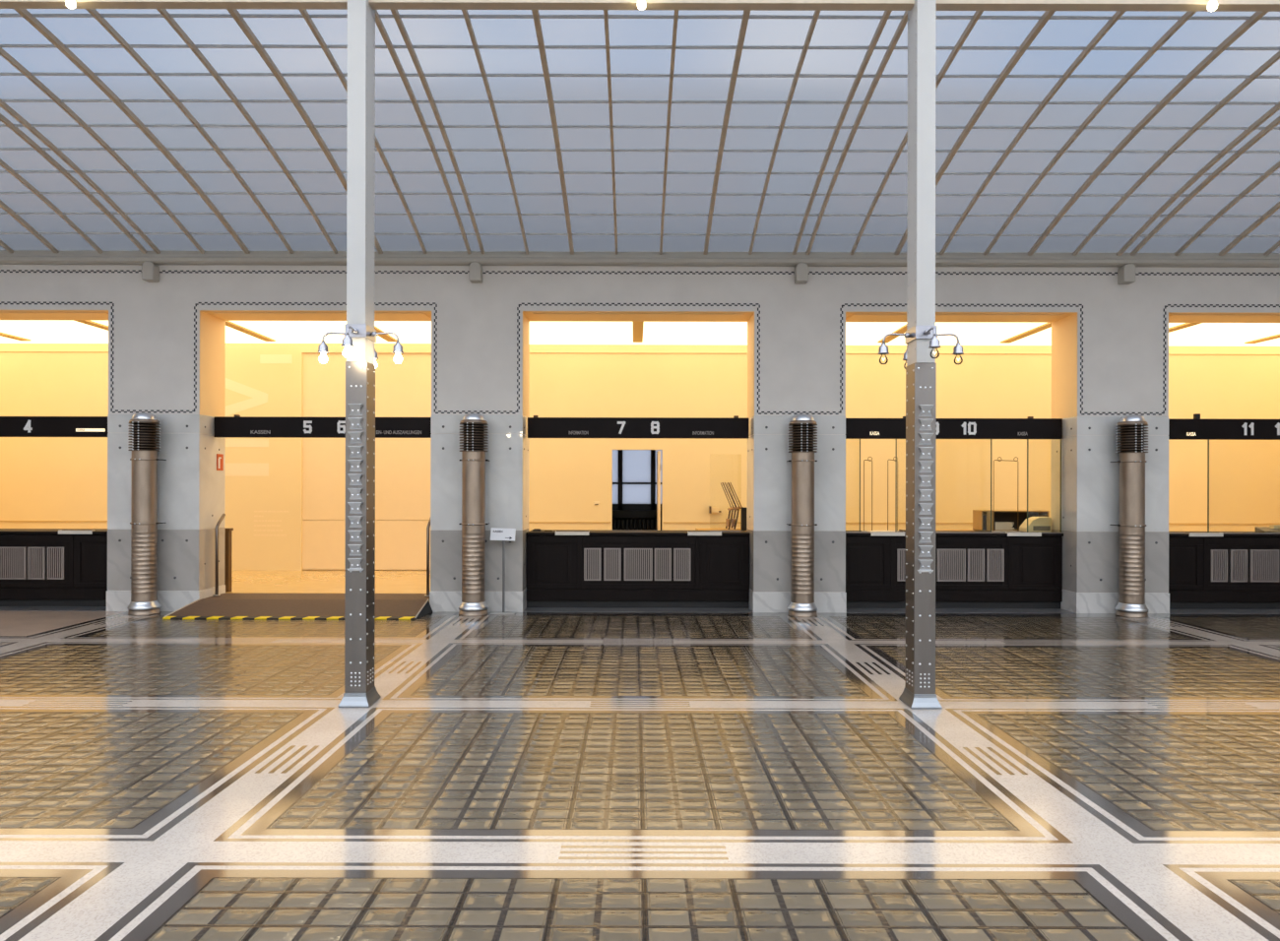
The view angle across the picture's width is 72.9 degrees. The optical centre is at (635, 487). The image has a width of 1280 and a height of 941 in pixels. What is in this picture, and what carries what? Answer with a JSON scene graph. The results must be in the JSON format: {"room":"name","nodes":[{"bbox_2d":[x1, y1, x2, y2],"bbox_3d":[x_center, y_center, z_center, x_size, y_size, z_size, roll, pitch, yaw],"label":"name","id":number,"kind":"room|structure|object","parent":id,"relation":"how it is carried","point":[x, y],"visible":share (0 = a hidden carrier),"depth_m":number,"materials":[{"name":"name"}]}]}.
{"room":"public hall","nodes":[
{"label":"public hall","id":0,"kind":"room"},
{"bbox_2d":[225,570,430,602],"bbox_3d":[-0.004,1.574,13.115,25.200,0.252,3.930,0,0,0],"label":"floor","id":1,"kind":"structure","parent":0,"point":[304,581],"depth_m":13.19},
{"bbox_2d":[224,527,233,591],"bbox_3d":[-5.642,0.998,11.980,0.120,0.875,0.120,0,0,0],"label":"wooden post","id":2,"kind":"object","parent":1,"relation":"on","point":[227,537],"visible":0.63,"depth_m":11.93,"materials":[{"name":"brown wood"}]},
{"bbox_2d":[695,528,746,531],"bbox_3d":[1.643,1.052,13.500,1.350,0.800,0.840,0,0,0],"label":"office desk","id":3,"kind":"object","parent":1,"relation":"on","point":[695,529],"visible":0.13,"depth_m":13.38,"materials":[{"name":"brown wood"}]},
{"bbox_2d":[720,482,737,529],"bbox_3d":[1.446,0.277,13.380,0.226,0.727,0.388,0,0,0],"label":"rack","id":4,"kind":"object","parent":3,"relation":"on","point":[728,521],"visible":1,"depth_m":13.21,"materials":[{"name":"brown"}]},
{"bbox_2d":[725,482,743,529],"bbox_3d":[1.541,0.277,13.450,0.226,0.727,0.388,0,0,0],"label":"chair","id":5,"kind":"object","parent":3,"relation":"on","point":[734,521],"visible":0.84,"depth_m":13.28,"materials":[{"name":"brown wood"}]},
{"bbox_2d":[740,508,746,530],"bbox_3d":[1.689,0.477,13.170,0.162,0.350,0.132,0,0,0],"label":"storage box","id":6,"kind":"object","parent":3,"relation":"on","point":[742,510],"visible":0.54,"depth_m":13.11,"materials":[{"name":"black"}]},
{"bbox_2d":[935,529,973,530],"bbox_3d":[4.998,1.031,12.365,1.700,0.850,0.450,0,0,0],"label":"worktable","id":7,"kind":"object","parent":1,"relation":"on","point":[935,530],"visible":0.02,"depth_m":12.38,"materials":[{"name":"brown wood"}]},
{"bbox_2d":[972,510,1049,531],"bbox_3d":[5.309,0.464,12.250,0.940,0.285,0.320,0,0,0],"label":"box","id":8,"kind":"object","parent":7,"relation":"on","point":[981,518],"visible":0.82,"depth_m":12.28,"materials":[{"name":"black"}]},
{"bbox_2d":[995,521,1014,530],"bbox_3d":[5.140,0.539,12.235,0.337,0.106,0.230,0,0,0],"label":"paper stack","id":9,"kind":"object","parent":8,"relation":"in","point":[1001,526],"visible":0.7,"depth_m":12.12,"materials":[{"name":"white paper"}]},
{"bbox_2d":[612,517,661,530],"bbox_3d":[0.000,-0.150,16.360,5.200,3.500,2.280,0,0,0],"label":"wall","id":10,"kind":"structure","parent":0,"point":[624,519],"depth_m":17.40,"materials":[{"name":"black metal"}]},
{"bbox_2d":[612,449,662,510],"bbox_3d":[0.001,-0.600,17.400,5.000,2.400,0.080,0,0,0],"label":"window","id":11,"kind":"structure","parent":10,"relation":"in","point":[634,472],"depth_m":17.39,"materials":[{"name":"black"}]},
{"bbox_2d":[0,611,1279,940],"bbox_3d":[-0.004,1.600,2.565,25.200,0.001,17.130,0,0,0],"label":"floor","id":12,"kind":"structure","parent":0,"point":[519,776],"depth_m":4.68,"materials":[{"name":"grey tile"}]},
{"bbox_2d":[127,412,166,615],"bbox_3d":[-6.186,0.318,10.927,0.372,2.537,0.377,0,0,0],"label":"hot air blower","id":13,"kind":"object","parent":12,"relation":"on","point":[144,523],"visible":1,"depth_m":10.81,"materials":[{"name":"metal"}]},
{"bbox_2d":[162,593,432,619],"bbox_3d":[-4.154,1.506,11.109,3.119,0.166,1.302,0,0,0],"label":"ramp","id":14,"kind":"object","parent":12,"relation":"on","point":[224,606],"visible":0.91,"depth_m":10.88,"materials":[{"name":"black"}]},
{"bbox_2d":[212,513,225,596],"bbox_3d":[-5.527,0.888,11.514,0.090,1.085,0.218,0,0,0],"label":"handrail","id":15,"kind":"object","parent":14,"relation":"on","point":[223,515],"visible":1,"depth_m":11.44,"materials":[{"name":"silver metal"}]},
{"bbox_2d":[424,517,430,596],"bbox_3d":[-2.737,0.894,11.514,0.090,1.085,0.218,0,0,0],"label":"handrail","id":16,"kind":"object","parent":14,"relation":"on","point":[428,524],"visible":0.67,"depth_m":11.44,"materials":[{"name":"silver metal"}]},
{"bbox_2d":[338,0,381,707],"bbox_3d":[-2.032,-1.355,6.420,0.221,5.900,0.294,0,0,0],"label":"column","id":17,"kind":"structure","parent":12,"relation":"on","point":[360,691],"depth_m":6.32,"materials":[{"name":"silver metal"}]},
{"bbox_2d":[318,323,403,368],"bbox_3d":[-2.033,-1.055,6.420,0.484,0.267,0.509,0,0,43],"label":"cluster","id":18,"kind":"object","parent":17,"relation":"attached to","point":[351,330],"visible":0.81,"depth_m":6.39,"materials":[{"name":"silver metal"}]},
{"bbox_2d":[458,413,489,616],"bbox_3d":[-2.036,0.327,10.927,0.372,2.537,0.377,0,0,0],"label":"hot air blower","id":19,"kind":"object","parent":12,"relation":"on","point":[473,604],"visible":1,"depth_m":10.80,"materials":[{"name":"metal"}]},
{"bbox_2d":[490,527,515,614],"bbox_3d":[-1.672,1.054,10.990,0.319,1.086,0.140,0,0,0],"label":"stand","id":20,"kind":"object","parent":12,"relation":"on","point":[503,535],"visible":1,"depth_m":10.97,"materials":[{"name":"metal"}]},
{"bbox_2d":[786,413,817,617],"bbox_3d":[2.114,0.336,10.927,0.372,2.537,0.377,0,0,0],"label":"hot air blower","id":21,"kind":"object","parent":12,"relation":"on","point":[801,605],"visible":1,"depth_m":10.80,"materials":[{"name":"metal"}]},
{"bbox_2d":[898,0,942,709],"bbox_3d":[2.118,-1.345,6.420,0.221,5.900,0.294,0,0,0],"label":"column","id":22,"kind":"structure","parent":12,"relation":"on","point":[919,693],"depth_m":6.32,"materials":[{"name":"metal"}]},
{"bbox_2d":[878,325,963,369],"bbox_3d":[2.117,-1.046,6.420,0.484,0.267,0.509,0,0,43],"label":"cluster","id":23,"kind":"object","parent":22,"relation":"attached to","point":[917,332],"visible":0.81,"depth_m":6.38,"materials":[{"name":"silver metal"}]},
{"bbox_2d":[1110,414,1149,618],"bbox_3d":[6.264,0.345,10.927,0.372,2.537,0.377,0,0,0],"label":"hot air blower","id":24,"kind":"object","parent":12,"relation":"on","point":[1131,525],"visible":1,"depth_m":10.81,"materials":[{"name":"metal"}]},
{"bbox_2d":[0,8,1279,255],"bbox_3d":[0.008,-3.447,2.777,25.200,0.964,16.666,0,0,0],"label":"ceiling","id":25,"kind":"structure","parent":0,"point":[144,130],"depth_m":8.84,"materials":[{"name":"white glass"}]},
{"bbox_2d":[0,0,1279,11],"bbox_3d":[0.008,-3.717,6.420,25.200,0.305,0.100,0,0,0],"label":"beam","id":26,"kind":"structure","parent":25,"relation":"attached to","point":[696,5],"depth_m":6.40,"materials":[{"name":"metal"}]},
{"bbox_2d":[64,0,76,8],"bbox_3d":[-4.102,-3.557,6.318,0.068,0.139,0.104,0,0,0],"label":"pendant bulb","id":27,"kind":"object","parent":26,"relation":"hanging from","point":[71,4],"visible":1,"depth_m":6.28,"materials":[{"name":"white glass"}]},
{"bbox_2d":[637,0,645,9],"bbox_3d":[0.048,-3.547,6.318,0.068,0.139,0.104,0,0,0],"label":"pendant bulb","id":28,"kind":"object","parent":26,"relation":"hanging from","point":[641,4],"visible":1,"depth_m":6.28,"materials":[{"name":"white glass"}]},
{"bbox_2d":[1207,0,1217,11],"bbox_3d":[4.198,-3.538,6.318,0.068,0.139,0.104,0,0,0],"label":"pendant bulb","id":29,"kind":"object","parent":26,"relation":"hanging from","point":[1212,5],"visible":1,"depth_m":6.28,"materials":[{"name":"white glass"}]},
{"bbox_2d":[0,264,1279,613],"bbox_3d":[0.005,-2.100,11.466,25.200,7.400,0.712,0,0,0],"label":"wall","id":30,"kind":"structure","parent":0,"point":[166,338],"depth_m":11.13,"materials":[{"name":"paint"}]},
{"bbox_2d":[0,331,31,341],"bbox_3d":[-10.329,-2.505,13.260,0.166,0.035,2.880,0,0,0],"label":"trim","id":31,"kind":"structure","parent":30,"relation":"attached to","point":[1,334],"depth_m":14.40,"materials":[{"name":"brown paint"}]},
{"bbox_2d":[0,416,108,437],"bbox_3d":[-8.258,-0.812,11.510,2.928,0.272,0.100,0,0,0],"label":"beam","id":32,"kind":"structure","parent":30,"relation":"attached to","point":[10,426],"depth_m":11.47,"materials":[{"name":"black metal"}]},
{"bbox_2d":[76,320,108,330],"bbox_3d":[-8.255,-2.501,13.260,0.166,0.035,2.880,0,0,0],"label":"trim","id":33,"kind":"structure","parent":30,"relation":"attached to","point":[91,323],"depth_m":13.23,"materials":[{"name":"brown paint"}]},
{"bbox_2d":[216,453,223,470],"bbox_3d":[-5.587,-0.342,11.665,0.010,0.220,0.170,0,0,0],"label":"fire sign","id":34,"kind":"object","parent":30,"relation":"attached to","point":[220,458],"visible":1,"depth_m":11.65,"materials":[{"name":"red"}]},
{"bbox_2d":[225,320,275,341],"bbox_3d":[-6.179,-2.496,13.260,0.166,0.035,2.880,0,0,0],"label":"trim","id":35,"kind":"structure","parent":30,"relation":"attached to","point":[227,323],"depth_m":13.80,"materials":[{"name":"brown paint"}]},
{"bbox_2d":[214,414,431,438],"bbox_3d":[-4.108,-0.818,11.510,2.928,0.301,0.100,0,0,0],"label":"counter sign","id":36,"kind":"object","parent":30,"relation":"attached to","point":[237,426],"depth_m":11.47,"materials":[{"name":"black metal"}]},
{"bbox_2d":[374,325,396,341],"bbox_3d":[-4.104,-2.491,13.260,0.166,0.035,2.880,0,0,0],"label":"trim","id":37,"kind":"structure","parent":30,"relation":"attached to","point":[388,338],"depth_m":14.21,"materials":[{"name":"brown paint"}]},
{"bbox_2d":[527,415,749,439],"bbox_3d":[0.042,-0.808,11.509,2.928,0.301,0.102,0,0,0],"label":"counter sign","id":38,"kind":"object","parent":30,"relation":"attached to","point":[736,427],"depth_m":11.47,"materials":[{"name":"black metal"}]},
{"bbox_2d":[0,606,1279,613],"bbox_3d":[0.036,1.648,11.475,19.578,0.104,0.690,0,0,0],"label":"sill","id":39,"kind":"structure","parent":30,"relation":"attached to","point":[2,608],"depth_m":11.31,"materials":[{"name":"stone"}]},
{"bbox_2d":[0,528,107,606],"bbox_3d":[-8.262,1.076,11.790,2.948,1.003,0.680,0,0,0],"label":"counter","id":40,"kind":"object","parent":39,"relation":"on","point":[39,567],"depth_m":11.49,"materials":[{"name":"black wood"}]},
{"bbox_2d":[0,546,27,579],"bbox_3d":[-8.258,0.999,11.488,0.378,0.430,0.027,0,0,0],"label":"vent grille","id":41,"kind":"object","parent":40,"relation":"attached to","point":[13,559],"depth_m":11.48,"materials":[{"name":"grey metal"}]},
{"bbox_2d":[27,547,46,579],"bbox_3d":[-7.930,1.000,11.488,0.222,0.430,0.027,0,0,0],"label":"vent grille","id":42,"kind":"object","parent":40,"relation":"attached to","point":[36,556],"depth_m":11.48,"materials":[{"name":"grey metal"}]},
{"bbox_2d":[0,528,107,534],"bbox_3d":[-8.261,0.592,11.790,2.948,0.035,0.680,0,0,0],"label":"countertop","id":43,"kind":"structure","parent":40,"relation":"on","point":[2,531],"depth_m":11.54,"materials":[{"name":"black wood"}]},
{"bbox_2d":[47,547,63,579],"bbox_3d":[-7.676,1.000,11.488,0.222,0.430,0.027,0,0,0],"label":"vent grille","id":44,"kind":"object","parent":40,"relation":"attached to","point":[55,555],"depth_m":11.48,"materials":[{"name":"grey metal"}]},
{"bbox_2d":[58,529,95,534],"bbox_3d":[-7.391,0.586,11.468,0.450,0.051,0.068,0,0,0],"label":"tray","id":45,"kind":"object","parent":40,"relation":"on","point":[60,532],"visible":1,"depth_m":11.43,"materials":[{"name":"silver metal"}]},
{"bbox_2d":[526,529,749,608],"bbox_3d":[0.038,1.095,11.790,2.948,1.003,0.680,0,0,0],"label":"counter","id":46,"kind":"object","parent":39,"relation":"on","point":[602,568],"depth_m":11.49,"materials":[{"name":"black wood"}]},
{"bbox_2d":[555,530,589,535],"bbox_3d":[-0.831,0.601,11.468,0.450,0.051,0.068,0,0,0],"label":"tray","id":47,"kind":"object","parent":46,"relation":"on","point":[556,533],"visible":1,"depth_m":11.43,"materials":[{"name":"silver metal"}]},
{"bbox_2d":[583,548,601,580],"bbox_3d":[-0.562,1.016,11.488,0.222,0.430,0.027,0,0,0],"label":"vent grille","id":48,"kind":"object","parent":46,"relation":"attached to","point":[592,556],"depth_m":11.48,"materials":[{"name":"grey metal"}]},
{"bbox_2d":[603,548,621,580],"bbox_3d":[-0.300,1.016,11.488,0.222,0.430,0.027,0,0,0],"label":"vent grille","id":49,"kind":"object","parent":46,"relation":"attached to","point":[611,556],"depth_m":11.48,"materials":[{"name":"grey metal"}]},
{"bbox_2d":[526,529,749,535],"bbox_3d":[0.039,0.611,11.790,2.948,0.035,0.680,0,0,0],"label":"countertop","id":50,"kind":"structure","parent":46,"relation":"on","point":[592,532],"depth_m":11.45,"materials":[{"name":"black wood"}]},
{"bbox_2d":[624,548,652,580],"bbox_3d":[0.042,1.017,11.488,0.378,0.430,0.027,0,0,0],"label":"vent grille","id":51,"kind":"object","parent":46,"relation":"attached to","point":[638,562],"depth_m":11.48,"materials":[{"name":"grey metal"}]},
{"bbox_2d":[654,548,671,580],"bbox_3d":[0.370,1.018,11.488,0.222,0.430,0.027,0,0,0],"label":"vent grille","id":52,"kind":"object","parent":46,"relation":"attached to","point":[663,556],"depth_m":11.48,"materials":[{"name":"grey metal"}]},
{"bbox_2d":[673,548,690,580],"bbox_3d":[0.624,1.018,11.488,0.222,0.430,0.027,0,0,0],"label":"vent grille","id":53,"kind":"object","parent":46,"relation":"attached to","point":[681,556],"depth_m":11.48,"materials":[{"name":"grey metal"}]},
{"bbox_2d":[687,531,721,535],"bbox_3d":[0.919,0.605,11.468,0.450,0.051,0.068,0,0,0],"label":"tray","id":54,"kind":"object","parent":46,"relation":"on","point":[688,533],"visible":1,"depth_m":11.43,"materials":[{"name":"silver metal"}]},
{"bbox_2d":[709,453,741,531],"bbox_3d":[1.230,0.071,11.770,0.420,1.050,0.040,0,0,0],"label":"glass screen","id":55,"kind":"object","parent":46,"relation":"on","point":[710,454],"visible":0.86,"depth_m":11.75,"materials":[{"name":"white"}]},
{"bbox_2d":[844,530,1063,608],"bbox_3d":[4.188,1.104,11.790,2.948,1.003,0.680,0,0,0],"label":"counter","id":56,"kind":"object","parent":39,"relation":"on","point":[973,570],"depth_m":11.49,"materials":[{"name":"black wood"}]},
{"bbox_2d":[861,456,872,531],"bbox_3d":[3.205,0.087,11.920,0.152,1.027,0.100,0,0,0],"label":"wire frame","id":57,"kind":"object","parent":56,"relation":"on","point":[868,457],"visible":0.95,"depth_m":11.92,"materials":[{"name":"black metal"}]},
{"bbox_2d":[869,531,904,535],"bbox_3d":[3.339,0.610,11.468,0.450,0.051,0.068,0,0,0],"label":"tray","id":58,"kind":"object","parent":56,"relation":"on","point":[903,533],"visible":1,"depth_m":11.43,"materials":[{"name":"white stone"}]},
{"bbox_2d":[887,456,898,531],"bbox_3d":[3.545,0.087,11.920,0.175,1.027,0.100,0,0,0],"label":"wire frame","id":59,"kind":"object","parent":56,"relation":"on","point":[894,457],"visible":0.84,"depth_m":11.92,"materials":[{"name":"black metal"}]},
{"bbox_2d":[896,548,905,581],"bbox_3d":[3.588,1.025,11.488,0.222,0.430,0.027,0,0,0],"label":"vent grille","id":60,"kind":"object","parent":56,"relation":"attached to","point":[901,552],"depth_m":11.48,"materials":[{"name":"grey metal"}]},
{"bbox_2d":[936,549,965,581],"bbox_3d":[4.192,1.026,11.488,0.378,0.430,0.027,0,0,0],"label":"vent grille","id":61,"kind":"object","parent":56,"relation":"attached to","point":[950,563],"depth_m":11.48,"materials":[{"name":"grey metal"}]},
{"bbox_2d":[845,439,1061,533],"bbox_3d":[4.190,-0.023,11.520,2.949,1.251,0.024,0,0,0],"label":"glass screen","id":62,"kind":"object","parent":56,"relation":"on","point":[860,439],"visible":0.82,"depth_m":11.51,"materials":[{"name":"white"}]},
{"bbox_2d":[844,530,1063,536],"bbox_3d":[4.189,0.620,11.790,2.948,0.035,0.680,0,0,0],"label":"countertop","id":63,"kind":"structure","parent":56,"relation":"on","point":[847,534],"depth_m":11.45,"materials":[{"name":"black wood"}]},
{"bbox_2d":[966,549,984,581],"bbox_3d":[4.520,1.027,11.488,0.222,0.430,0.027,0,0,0],"label":"vent grille","id":64,"kind":"object","parent":56,"relation":"attached to","point":[975,557],"depth_m":11.48,"materials":[{"name":"grey metal"}]},
{"bbox_2d":[986,549,1004,581],"bbox_3d":[4.774,1.028,11.488,0.222,0.430,0.027,0,0,0],"label":"vent grille","id":65,"kind":"object","parent":56,"relation":"attached to","point":[994,557],"depth_m":11.48,"materials":[{"name":"grey metal"}]},
{"bbox_2d":[991,456,1018,531],"bbox_3d":[5.100,0.091,11.920,0.375,1.027,0.100,0,0,0],"label":"wire frame","id":66,"kind":"object","parent":56,"relation":"on","point":[998,457],"visible":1,"depth_m":11.92,"materials":[{"name":"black metal"}]},
{"bbox_2d":[1005,531,1041,536],"bbox_3d":[5.139,0.614,11.468,0.450,0.051,0.068,0,0,0],"label":"tray","id":67,"kind":"object","parent":56,"relation":"on","point":[1008,534],"visible":1,"depth_m":11.43,"materials":[{"name":"silver metal"}]},
{"bbox_2d":[1019,516,1051,532],"bbox_3d":[5.479,0.503,11.867,0.340,0.205,0.246,0,0,0],"label":"printer","id":68,"kind":"object","parent":56,"relation":"on","point":[1035,524],"visible":0.96,"depth_m":11.75,"materials":[{"name":"beige plastic"}]},
{"bbox_2d":[1168,531,1279,609],"bbox_3d":[8.338,1.113,11.790,2.948,1.003,0.680,0,0,0],"label":"counter","id":69,"kind":"object","parent":39,"relation":"on","point":[1230,571],"depth_m":11.49,"materials":[{"name":"black wood"}]},
{"bbox_2d":[1186,532,1223,536],"bbox_3d":[7.539,0.619,11.468,0.450,0.051,0.068,0,0,0],"label":"tray","id":70,"kind":"object","parent":69,"relation":"on","point":[1190,534],"visible":1,"depth_m":11.43,"materials":[{"name":"silver metal"}]},
{"bbox_2d":[1210,549,1227,581],"bbox_3d":[7.738,1.034,11.488,0.222,0.430,0.027,0,0,0],"label":"vent grille","id":71,"kind":"object","parent":69,"relation":"attached to","point":[1218,557],"depth_m":11.48,"materials":[{"name":"grey metal"}]},
{"bbox_2d":[1168,439,1279,533],"bbox_3d":[8.343,-0.014,11.520,2.944,1.251,0.024,0,0,0],"label":"glass screen","id":72,"kind":"object","parent":69,"relation":"on","point":[1208,439],"visible":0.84,"depth_m":11.51,"materials":[{"name":"white"}]},
{"bbox_2d":[1168,531,1279,536],"bbox_3d":[8.339,0.629,11.790,2.948,0.035,0.680,0,0,0],"label":"countertop","id":73,"kind":"structure","parent":69,"relation":"on","point":[1170,535],"depth_m":11.45,"materials":[{"name":"black wood"}]},
{"bbox_2d":[1229,549,1247,581],"bbox_3d":[8.000,1.035,11.488,0.222,0.430,0.027,0,0,0],"label":"vent grille","id":74,"kind":"object","parent":69,"relation":"attached to","point":[1238,557],"depth_m":11.48,"materials":[{"name":"grey metal"}]},
{"bbox_2d":[1249,549,1279,581],"bbox_3d":[8.342,1.035,11.488,0.378,0.430,0.027,0,0,0],"label":"vent grille","id":75,"kind":"object","parent":69,"relation":"attached to","point":[1263,563],"depth_m":11.48,"materials":[{"name":"grey metal"}]},
{"bbox_2d":[1254,525,1279,532],"bbox_3d":[8.639,0.562,11.770,0.300,0.100,0.200,0,0,0],"label":"card reader","id":76,"kind":"object","parent":69,"relation":"on","point":[1271,529],"visible":0.84,"depth_m":11.77,"materials":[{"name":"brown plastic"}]},
{"bbox_2d":[0,250,1279,284],"bbox_3d":[0.006,-2.842,11.065,25.200,0.435,0.170,0,0,0],"label":"trim","id":77,"kind":"structure","parent":30,"relation":"attached to","point":[150,261],"depth_m":11.05,"materials":[{"name":"paint"}]},
{"bbox_2d":[845,416,1062,439],"bbox_3d":[4.192,-0.799,11.510,2.928,0.301,0.100,0,0,0],"label":"beam","id":78,"kind":"structure","parent":30,"relation":"attached to","point":[1030,427],"depth_m":11.47,"materials":[{"name":"black metal"}]},
{"bbox_2d":[1168,413,1279,440],"bbox_3d":[8.342,-0.810,11.510,2.928,0.341,0.100,0,0,0],"label":"beam","id":79,"kind":"structure","parent":30,"relation":"attached to","point":[1195,428],"depth_m":11.47,"materials":[{"name":"black metal"}]},
{"bbox_2d":[0,343,1279,571],"bbox_3d":[0.001,-0.545,15.115,25.200,4.290,0.210,0,0,0],"label":"wall","id":80,"kind":"structure","parent":0,"point":[42,479],"depth_m":15.08,"materials":[{"name":"beige paint"}]},
{"bbox_2d":[225,354,291,476],"bbox_3d":[-6.597,-1.257,15.009,1.300,2.105,0.004,0,0,0],"label":"lettering","id":81,"kind":"object","parent":80,"relation":"attached to","point":[259,398],"depth_m":15.01,"materials":[{"name":"beige plastic"}]},
{"bbox_2d":[254,511,288,536],"bbox_3d":[-6.301,0.617,15.009,0.600,0.438,0.004,0,0,0],"label":"lettering","id":82,"kind":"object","parent":80,"relation":"attached to","point":[254,511],"depth_m":15.01,"materials":[{"name":"beige paint"}]},
{"bbox_2d":[0,520,1279,524],"bbox_3d":[-0.001,0.605,15.072,25.200,0.020,0.015,0,0,0],"label":"trim","id":83,"kind":"structure","parent":80,"relation":"attached to","point":[0,521],"depth_m":15.06,"materials":[{"name":"brown paint"}]},
{"bbox_2d":[0,350,1279,354],"bbox_3d":[0.005,-2.351,15.075,25.200,0.012,0.030,0,0,0],"label":"trim","id":84,"kind":"structure","parent":80,"relation":"attached to","point":[0,351],"depth_m":15.06,"materials":[{"name":"beige paint"}]},
{"bbox_2d":[656,450,661,530],"bbox_3d":[0.431,0.399,15.503,0.063,2.080,0.854,0,0,0],"label":"door","id":85,"kind":"structure","parent":80,"relation":"in","point":[659,466],"depth_m":15.10,"materials":[{"name":"beige paint"}]},
{"bbox_2d":[708,506,720,513],"bbox_3d":[1.389,0.383,15.000,0.200,0.120,0.160,0,0,0],"label":"wall bracket","id":86,"kind":"object","parent":80,"relation":"attached to","point":[711,510],"visible":1,"depth_m":14.96,"materials":[{"name":"brown metal"}]},
{"bbox_2d":[0,320,1279,346],"bbox_3d":[0.005,-2.500,13.450,25.200,0.020,3.260,0,0,0],"label":"ceiling","id":87,"kind":"structure","parent":0,"point":[37,331],"depth_m":13.93,"materials":[{"name":"white paint"}]},
{"bbox_2d":[632,321,643,342],"bbox_3d":[0.045,-2.482,13.260,0.166,0.035,2.880,0,0,0],"label":"trim","id":88,"kind":"structure","parent":87,"relation":"attached to","point":[637,326],"depth_m":13.69,"materials":[{"name":"brown paint"}]},
{"bbox_2d":[877,323,906,342],"bbox_3d":[4.195,-2.473,13.260,0.166,0.035,2.880,0,0,0],"label":"trim","id":89,"kind":"structure","parent":87,"relation":"attached to","point":[902,330],"depth_m":14.03,"materials":[{"name":"brown paint"}]},
{"bbox_2d":[999,322,1051,343],"bbox_3d":[6.270,-2.469,13.260,0.166,0.035,2.880,0,0,0],"label":"trim","id":90,"kind":"structure","parent":87,"relation":"attached to","point":[1047,325],"depth_m":13.80,"materials":[{"name":"brown paint"}]},
{"bbox_2d":[1168,322,1201,332],"bbox_3d":[8.345,-2.464,13.260,0.166,0.035,2.880,0,0,0],"label":"trim","id":91,"kind":"structure","parent":87,"relation":"attached to","point":[1185,325],"depth_m":13.21,"materials":[{"name":"brown paint"}]},
{"bbox_2d":[1244,333,1279,343],"bbox_3d":[10.420,-2.460,13.260,0.166,0.035,2.880,0,0,0],"label":"trim","id":92,"kind":"structure","parent":87,"relation":"attached to","point":[1274,337],"depth_m":14.33,"materials":[{"name":"brown paint"}]},
{"bbox_3d":[-0.003,1.524,16.360,5.000,0.152,2.280,0,0,0],"label":"floor","id":93,"kind":"structure","parent":0,"visible":0},
{"bbox_2d":[612,510,661,530],"bbox_3d":[0.058,0.948,17.210,1.900,1.000,0.220,0,0,0],"label":"radiator","id":94,"kind":"object","parent":93,"relation":"on","point":[615,513],"visible":0.21,"depth_m":17.14,"materials":[{"name":"black metal"}]},
{"bbox_2d":[612,510,661,517],"bbox_3d":[0.059,0.518,17.210,1.900,0.140,0.220,0,0,0],"label":"shelf","id":95,"kind":"object","parent":94,"relation":"attached to","point":[615,513],"depth_m":17.10,"materials":[{"name":"black"}]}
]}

